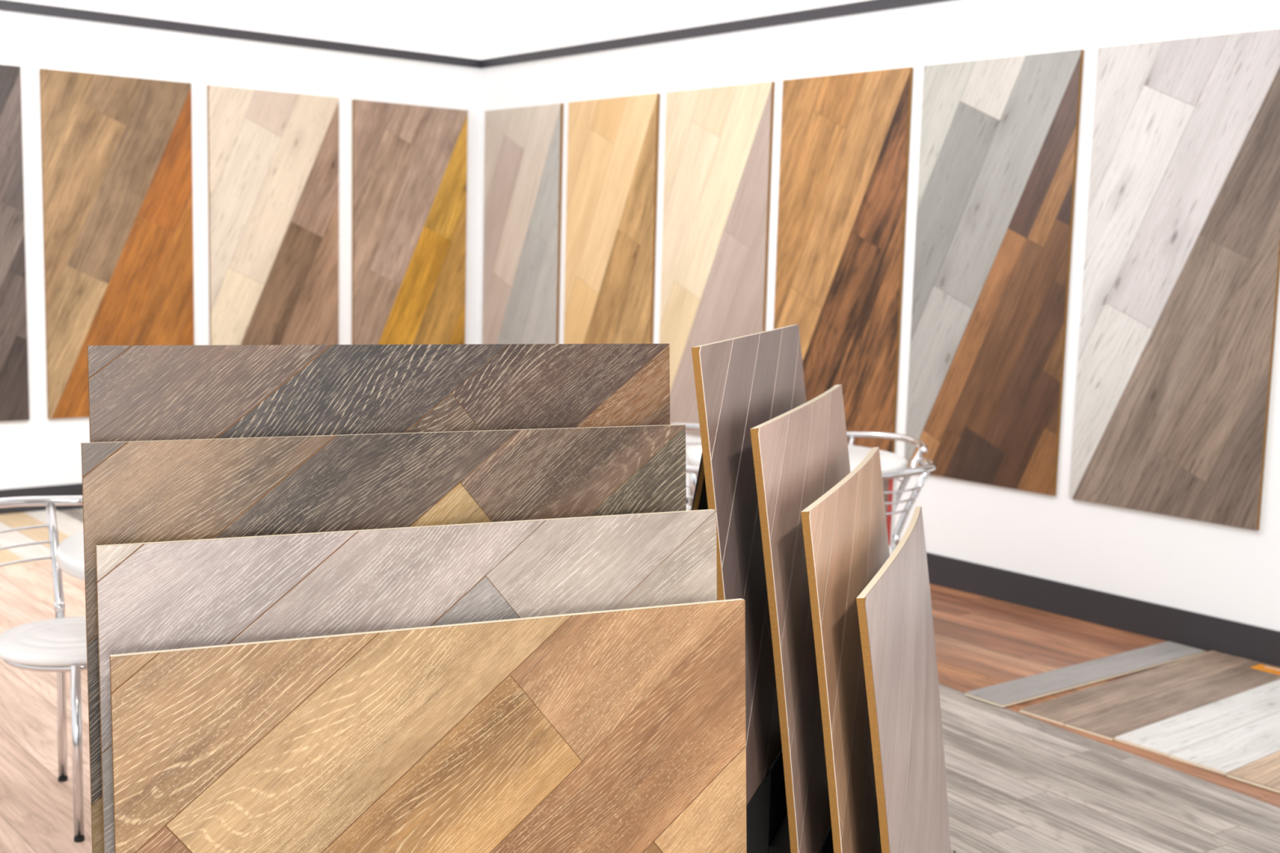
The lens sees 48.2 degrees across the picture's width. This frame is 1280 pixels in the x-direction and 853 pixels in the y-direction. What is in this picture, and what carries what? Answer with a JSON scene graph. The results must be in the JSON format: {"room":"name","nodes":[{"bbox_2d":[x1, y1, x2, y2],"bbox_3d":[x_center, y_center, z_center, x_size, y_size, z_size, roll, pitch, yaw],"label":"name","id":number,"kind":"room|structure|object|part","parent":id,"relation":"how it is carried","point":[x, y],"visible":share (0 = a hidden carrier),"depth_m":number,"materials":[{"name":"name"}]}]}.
{"room":"store","nodes":[
{"label":"store","id":0,"kind":"room"},
{"bbox_2d":[0,10,481,489],"bbox_3d":[-3.830,-0.825,6.875,7.200,2.660,0.100,-4,9,-40],"label":"wall","id":1,"kind":"structure","parent":0,"point":[40,451],"depth_m":7.85,"materials":[{"name":"white paint"}]},
{"bbox_2d":[0,64,29,421],"bbox_3d":[-3.464,-0.905,7.089,0.792,1.800,0.020,-4,9,-40],"label":"wood panel","id":2,"kind":"object","parent":1,"relation":"attached to","point":[14,366],"visible":1,"depth_m":7.30,"materials":[{"name":"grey wood"}]},
{"bbox_2d":[0,483,82,514],"bbox_3d":[-3.832,0.434,6.981,7.186,0.135,0.014,-4,9,-40],"label":"baseboard","id":3,"kind":"structure","parent":1,"relation":"attached to","point":[68,489],"depth_m":7.53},
{"bbox_2d":[39,68,194,418],"bbox_3d":[-2.779,-0.956,7.655,0.792,1.800,0.020,-4,9,-40],"label":"wood panel","id":4,"kind":"object","parent":1,"relation":"attached to","point":[117,171],"visible":0.82,"depth_m":7.59,"materials":[{"name":"brown wood"}]},
{"bbox_2d":[0,0,480,68],"bbox_3d":[-3.766,-2.063,6.670,7.180,0.050,0.020,-4,9,-40],"label":"trim","id":5,"kind":"structure","parent":1,"relation":"attached to","point":[5,5],"depth_m":7.89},
{"bbox_2d":[207,84,338,345],"bbox_3d":[-2.094,-1.007,8.221,0.792,1.800,0.020,-4,9,-40],"label":"wood panel","id":6,"kind":"object","parent":1,"relation":"attached to","point":[273,156],"visible":0.72,"depth_m":8.18,"materials":[{"name":"brown wood"}]},
{"bbox_2d":[351,98,467,344],"bbox_3d":[-1.410,-1.058,8.788,0.792,1.800,0.020,-4,9,-40],"label":"wood panel","id":7,"kind":"object","parent":1,"relation":"attached to","point":[409,162],"visible":0.74,"depth_m":8.74,"materials":[{"name":"brown wood"}]},
{"bbox_2d":[7,0,869,59],"bbox_3d":[-2.167,-1.843,4.773,7.200,0.060,5.000,-4,9,-40],"label":"ceiling","id":8,"kind":"structure","parent":0,"point":[477,29],"depth_m":7.32,"materials":[{"name":"white paint"}]},
{"bbox_2d":[0,508,1279,852],"bbox_3d":[-1.001,1.084,3.156,7.800,0.072,9.600,-4,9,-40],"label":"floor","id":9,"kind":"structure","parent":0,"point":[1017,781],"depth_m":4.10,"materials":[{"name":"brown wood"}]},
{"bbox_2d":[0,545,28,567],"bbox_3d":[-3.159,0.543,6.751,0.164,0.009,1.203,-4,9,-40],"label":"plank","id":10,"kind":"object","parent":9,"relation":"on","point":[6,556],"visible":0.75,"depth_m":6.41,"materials":[{"name":"beige wood"}]},
{"bbox_2d":[0,521,51,564],"bbox_3d":[-3.033,0.534,6.856,0.164,0.009,1.203,-4,9,-40],"label":"plank","id":11,"kind":"object","parent":9,"relation":"on","point":[11,538],"visible":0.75,"depth_m":6.66,"materials":[{"name":"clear wood"}]},
{"bbox_2d":[0,512,69,548],"bbox_3d":[-2.906,0.524,6.961,0.164,0.009,1.203,-4,9,-40],"label":"plank","id":12,"kind":"object","parent":9,"relation":"on","point":[15,520],"visible":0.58,"depth_m":7.14,"materials":[{"name":"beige wood"}]},
{"bbox_2d":[0,495,87,842],"bbox_3d":[-1.487,0.590,3.631,0.518,0.767,0.533,4,7,20],"label":"cafe chair","id":13,"kind":"object","parent":9,"relation":"on","point":[58,645],"visible":0.63,"depth_m":3.55,"materials":[{"name":"white plastic"}]},
{"bbox_3d":[-1.650,0.216,3.650,0.150,0.039,0.526,4,7,20],"label":"rail","id":14,"kind":"part","parent":13,"relation":"part of","materials":[{"name":"silver metal"}]},
{"bbox_3d":[-1.423,0.534,3.602,0.386,0.039,0.386,4,7,20],"label":"seat","id":15,"kind":"part","parent":13,"relation":"part of","materials":[{"name":"white plastic"}]},
{"bbox_3d":[-1.558,0.572,3.824,0.023,0.734,0.129,-3,8,-32],"label":"leg","id":16,"kind":"part","parent":13,"relation":"part of","materials":[{"name":"silver metal"}]},
{"bbox_3d":[-1.353,0.781,3.438,0.023,0.424,0.038,-1,8,-22],"label":"leg","id":17,"kind":"part","parent":13,"relation":"part of","materials":[{"name":"silver metal"}]},
{"bbox_2d":[23,510,83,536],"bbox_3d":[-2.779,0.515,7.066,0.164,0.009,1.203,-4,9,-40],"label":"plank","id":18,"kind":"object","parent":9,"relation":"on","point":[67,525],"visible":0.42,"depth_m":7.26,"materials":[{"name":"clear wood"}]},
{"bbox_2d":[56,530,84,580],"bbox_3d":[-0.997,0.635,3.520,0.800,0.729,0.800,2,7,0],"label":"round table","id":19,"kind":"object","parent":9,"relation":"on","point":[70,552],"visible":0.09,"depth_m":3.26,"materials":[{"name":"white laminate"}]},
{"bbox_2d":[670,422,701,511],"bbox_3d":[0.252,0.393,5.609,0.533,0.767,0.518,-5,10,-44],"label":"cafe chair","id":20,"kind":"object","parent":9,"relation":"on","point":[688,425],"visible":0.04,"depth_m":5.79,"materials":[{"name":"silver metal"}]},
{"bbox_3d":[0.132,0.013,5.695,0.526,0.039,0.150,-5,10,-44],"label":"rail","id":21,"kind":"part","parent":20,"relation":"part of","materials":[{"name":"silver metal"}]},
{"bbox_2d":[685,464,699,509],"bbox_3d":[0.216,0.469,4.984,0.518,0.767,0.533,-3,8,-32],"label":"cafe chair","id":22,"kind":"object","parent":9,"relation":"on","point":[693,470],"visible":0.02,"depth_m":4.69,"materials":[{"name":"silver metal"}]},
{"bbox_3d":[0.069,0.115,4.844,0.150,0.039,0.526,-3,8,-32],"label":"rail","id":23,"kind":"part","parent":22,"relation":"part of","materials":[{"name":"silver metal"}]},
{"bbox_3d":[0.184,0.501,4.783,0.023,0.734,0.129,4,7,20],"label":"leg","id":24,"kind":"part","parent":22,"relation":"part of","materials":[{"name":"silver metal"}]},
{"bbox_2d":[686,444,907,546],"bbox_3d":[0.560,0.464,5.260,0.800,0.729,0.800,2,7,0],"label":"round table","id":25,"kind":"object","parent":9,"relation":"on","point":[890,461],"visible":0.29,"depth_m":5.16,"materials":[{"name":"white laminate"}]},
{"bbox_3d":[0.200,0.474,5.263,0.052,0.689,0.140,2,7,0],"label":"leg","id":26,"kind":"part","parent":25,"relation":"part of","materials":[{"name":"white metal"}]},
{"bbox_3d":[0.893,0.493,5.262,0.052,0.689,0.140,2,7,0],"label":"leg","id":27,"kind":"part","parent":25,"relation":"part of","materials":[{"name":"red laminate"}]},
{"bbox_2d":[746,748,955,852],"bbox_3d":[0.319,0.832,2.620,0.564,0.626,0.640,4,7,16],"label":"display rack","id":28,"kind":"object","parent":9,"relation":"on","point":[767,831],"visible":0.14,"depth_m":2.33,"materials":[{"name":"black metal"}]},
{"bbox_2d":[691,453,717,600],"bbox_3d":[0.155,0.285,2.602,0.107,0.614,0.740,4,7,16],"label":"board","id":29,"kind":"object","parent":28,"relation":"on","point":[700,502],"visible":0.06,"depth_m":2.21,"materials":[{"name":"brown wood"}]},
{"bbox_2d":[691,324,806,805],"bbox_3d":[0.233,0.187,2.508,0.108,0.696,0.800,4,7,16],"label":"board","id":30,"kind":"object","parent":28,"relation":"on","point":[744,383],"visible":0.44,"depth_m":2.28,"materials":[{"name":"brown wood"}]},
{"bbox_2d":[750,384,850,852],"bbox_3d":[0.323,0.306,2.516,0.115,0.697,0.800,4,7,16],"label":"board","id":31,"kind":"object","parent":28,"relation":"on","point":[800,454],"visible":0.46,"depth_m":2.25,"materials":[{"name":"brown wood"}]},
{"bbox_2d":[800,447,889,852],"bbox_3d":[0.388,0.428,2.443,0.115,0.697,0.755,4,7,17],"label":"board","id":32,"kind":"object","parent":28,"relation":"on","point":[845,530],"visible":0.56,"depth_m":2.22,"materials":[{"name":"brown wood"}]},
{"bbox_2d":[856,506,951,852],"bbox_3d":[0.469,0.547,2.437,0.117,0.697,0.800,4,7,16],"label":"board","id":33,"kind":"object","parent":28,"relation":"on","point":[895,610],"visible":1,"depth_m":2.28,"materials":[{"name":"brown wood"}]},
{"bbox_2d":[846,431,928,509],"bbox_3d":[0.803,0.422,5.498,0.518,0.767,0.533,-3,9,-36],"label":"cafe chair","id":34,"kind":"object","parent":9,"relation":"on","point":[923,448],"visible":0.23,"depth_m":5.53,"materials":[{"name":"silver metal"}]},
{"bbox_3d":[0.821,0.405,5.702,0.023,0.734,0.129,4,7,16],"label":"leg","id":35,"kind":"part","parent":34,"relation":"part of","materials":[{"name":"silver metal"}]},
{"bbox_3d":[0.963,0.051,5.561,0.150,0.039,0.526,-3,9,-36],"label":"rail","id":36,"kind":"part","parent":34,"relation":"part of","materials":[{"name":"silver metal"}]},
{"bbox_3d":[1.003,0.441,5.451,0.129,0.734,0.023,2,7,2],"label":"leg","id":37,"kind":"part","parent":34,"relation":"part of","materials":[{"name":"silver metal"}]},
{"bbox_2d":[881,457,936,555],"bbox_3d":[0.737,0.487,4.952,0.518,0.767,0.533,7,9,38],"label":"cafe chair","id":38,"kind":"object","parent":9,"relation":"on","point":[927,465],"visible":0.28,"depth_m":4.83,"materials":[{"name":"silver metal"}]},
{"bbox_3d":[0.686,0.421,4.986,0.386,0.039,0.386,7,9,38],"label":"seat","id":39,"kind":"part","parent":38,"relation":"part of","materials":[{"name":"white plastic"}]},
{"bbox_3d":[0.891,0.143,4.795,0.150,0.039,0.526,7,9,38],"label":"rail","id":40,"kind":"part","parent":38,"relation":"part of","materials":[{"name":"silver metal"}]},
{"bbox_3d":[0.939,0.495,4.993,0.129,0.734,0.023,2,7,0],"label":"leg","id":41,"kind":"part","parent":38,"relation":"part of","materials":[{"name":"silver metal"}]},
{"bbox_2d":[964,640,1205,707],"bbox_3d":[1.608,0.872,5.086,1.195,0.009,0.157,-4,9,-37],"label":"plank","id":42,"kind":"object","parent":9,"relation":"on","point":[1046,683],"visible":1,"depth_m":5.03,"materials":[{"name":"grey wood"}]},
{"bbox_2d":[1019,650,1253,725],"bbox_3d":[1.749,0.895,4.959,1.210,0.009,0.166,-4,9,-40],"label":"plank","id":43,"kind":"object","parent":9,"relation":"on","point":[1060,710],"visible":1,"depth_m":4.90,"materials":[{"name":"brown wood"}]},
{"bbox_2d":[1064,661,1279,740],"bbox_3d":[1.857,0.913,4.830,1.210,0.009,0.168,-4,9,-40],"label":"plank","id":44,"kind":"object","parent":9,"relation":"on","point":[1110,723],"visible":1,"depth_m":4.75,"materials":[{"name":"brown wood"}]},
{"bbox_2d":[1249,663,1279,675],"bbox_3d":[2.291,0.880,5.149,0.075,0.002,0.158,-4,9,-40],"label":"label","id":45,"kind":"object","parent":44,"relation":"on","point":[1260,667],"visible":1,"depth_m":5.17,"materials":[{"name":"orange"}]},
{"bbox_2d":[1114,679,1279,756],"bbox_3d":[1.974,0.933,4.698,1.200,0.009,0.182,-4,9,-40],"label":"plank","id":46,"kind":"object","parent":9,"relation":"on","point":[1167,736],"visible":1,"depth_m":4.55,"materials":[{"name":"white wood"}]},
{"bbox_2d":[1168,712,1279,775],"bbox_3d":[2.089,0.953,4.557,1.204,0.009,0.181,-4,9,-40],"label":"plank","id":47,"kind":"object","parent":9,"relation":"on","point":[1226,753],"visible":1,"depth_m":4.31,"materials":[{"name":"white wood"}]},
{"bbox_2d":[1226,751,1279,792],"bbox_3d":[2.203,0.974,4.416,1.211,0.009,0.178,-4,9,-40],"label":"plank","id":48,"kind":"object","parent":9,"relation":"on","point":[1264,773],"visible":1,"depth_m":4.10,"materials":[{"name":"brown wood"}]},
{"bbox_3d":[-0.272,0.689,1.883,0.700,1.058,0.414,-2,8,-25],"label":"display rack","id":49,"kind":"object","parent":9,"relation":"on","visible":0},
{"bbox_2d":[87,343,670,442],"bbox_3d":[-0.318,0.238,1.955,0.800,0.698,0.072,-2,8,-25],"label":"board","id":50,"kind":"object","parent":49,"relation":"on","point":[136,393],"visible":0.3,"depth_m":1.92,"materials":[{"name":"brown wood"}]},
{"bbox_2d":[80,424,686,852],"bbox_3d":[-0.297,0.358,1.881,0.800,0.698,0.072,-2,8,-25],"label":"board","id":51,"kind":"object","parent":49,"relation":"on","point":[134,491],"visible":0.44,"depth_m":1.83,"materials":[{"name":"brown wood"}]},
{"bbox_2d":[95,509,716,852],"bbox_3d":[-0.257,0.475,1.821,0.800,0.698,0.072,-2,8,-25],"label":"board","id":52,"kind":"object","parent":49,"relation":"on","point":[178,594],"visible":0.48,"depth_m":1.77,"materials":[{"name":"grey wood"}]},
{"bbox_2d":[109,598,746,852],"bbox_3d":[-0.221,0.593,1.768,0.800,0.698,0.072,-2,8,-25],"label":"board","id":53,"kind":"object","parent":49,"relation":"on","point":[621,731],"visible":1,"depth_m":1.75,"materials":[{"name":"brown wood"}]},
{"bbox_2d":[477,0,1279,631],"bbox_3d":[2.042,-0.504,5.541,0.100,2.660,9.700,-4,9,-40],"label":"wall","id":54,"kind":"structure","parent":0,"point":[1227,572],"depth_m":6.06,"materials":[{"name":"white paint"}]},
{"bbox_2d":[481,102,563,344],"bbox_3d":[-0.731,-1.035,8.749,0.020,1.800,0.792,-4,9,-40],"label":"wood panel","id":55,"kind":"object","parent":54,"relation":"attached to","point":[523,156],"visible":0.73,"depth_m":8.70,"materials":[{"name":"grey wood"}]},
{"bbox_2d":[563,93,659,343],"bbox_3d":[-0.177,-0.940,8.088,0.020,1.800,0.792,-4,9,-40],"label":"wood panel","id":56,"kind":"object","parent":54,"relation":"attached to","point":[613,143],"visible":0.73,"depth_m":8.03,"materials":[{"name":"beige wood"}]},
{"bbox_2d":[479,0,952,68],"bbox_3d":[2.062,-1.740,5.312,0.020,0.050,9.600,-4,9,-40],"label":"trim","id":57,"kind":"structure","parent":54,"relation":"attached to","point":[871,6],"depth_m":7.29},
{"bbox_2d":[659,81,774,435],"bbox_3d":[0.377,-0.844,7.427,0.020,1.800,0.792,-4,9,-40],"label":"wood panel","id":58,"kind":"object","parent":54,"relation":"attached to","point":[718,144],"visible":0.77,"depth_m":7.39,"materials":[{"name":"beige wood"}]},
{"bbox_2d":[773,66,913,453],"bbox_3d":[0.931,-0.748,6.766,0.020,1.800,0.792,-4,9,-40],"label":"wood panel","id":59,"kind":"object","parent":54,"relation":"attached to","point":[845,138],"visible":0.74,"depth_m":6.69,"materials":[{"name":"brown wood"}]},
{"bbox_2d":[686,498,1279,666],"bbox_3d":[1.997,0.757,5.621,0.014,0.135,9.600,-4,9,-40],"label":"baseboard","id":60,"kind":"structure","parent":54,"relation":"attached to","point":[1206,633],"depth_m":5.74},
{"bbox_2d":[904,48,1084,495],"bbox_3d":[1.485,-0.652,6.104,0.020,1.800,0.792,-4,9,-40],"label":"wood panel","id":61,"kind":"object","parent":54,"relation":"attached to","point":[999,136],"visible":0.95,"depth_m":6.07,"materials":[{"name":"brown wood"}]},
{"bbox_2d":[1069,28,1279,530],"bbox_3d":[2.039,-0.556,5.443,0.020,1.800,0.792,-4,9,-40],"label":"wood panel","id":62,"kind":"object","parent":54,"relation":"attached to","point":[1181,273],"visible":1,"depth_m":5.42,"materials":[{"name":"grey wood"}]}
]}

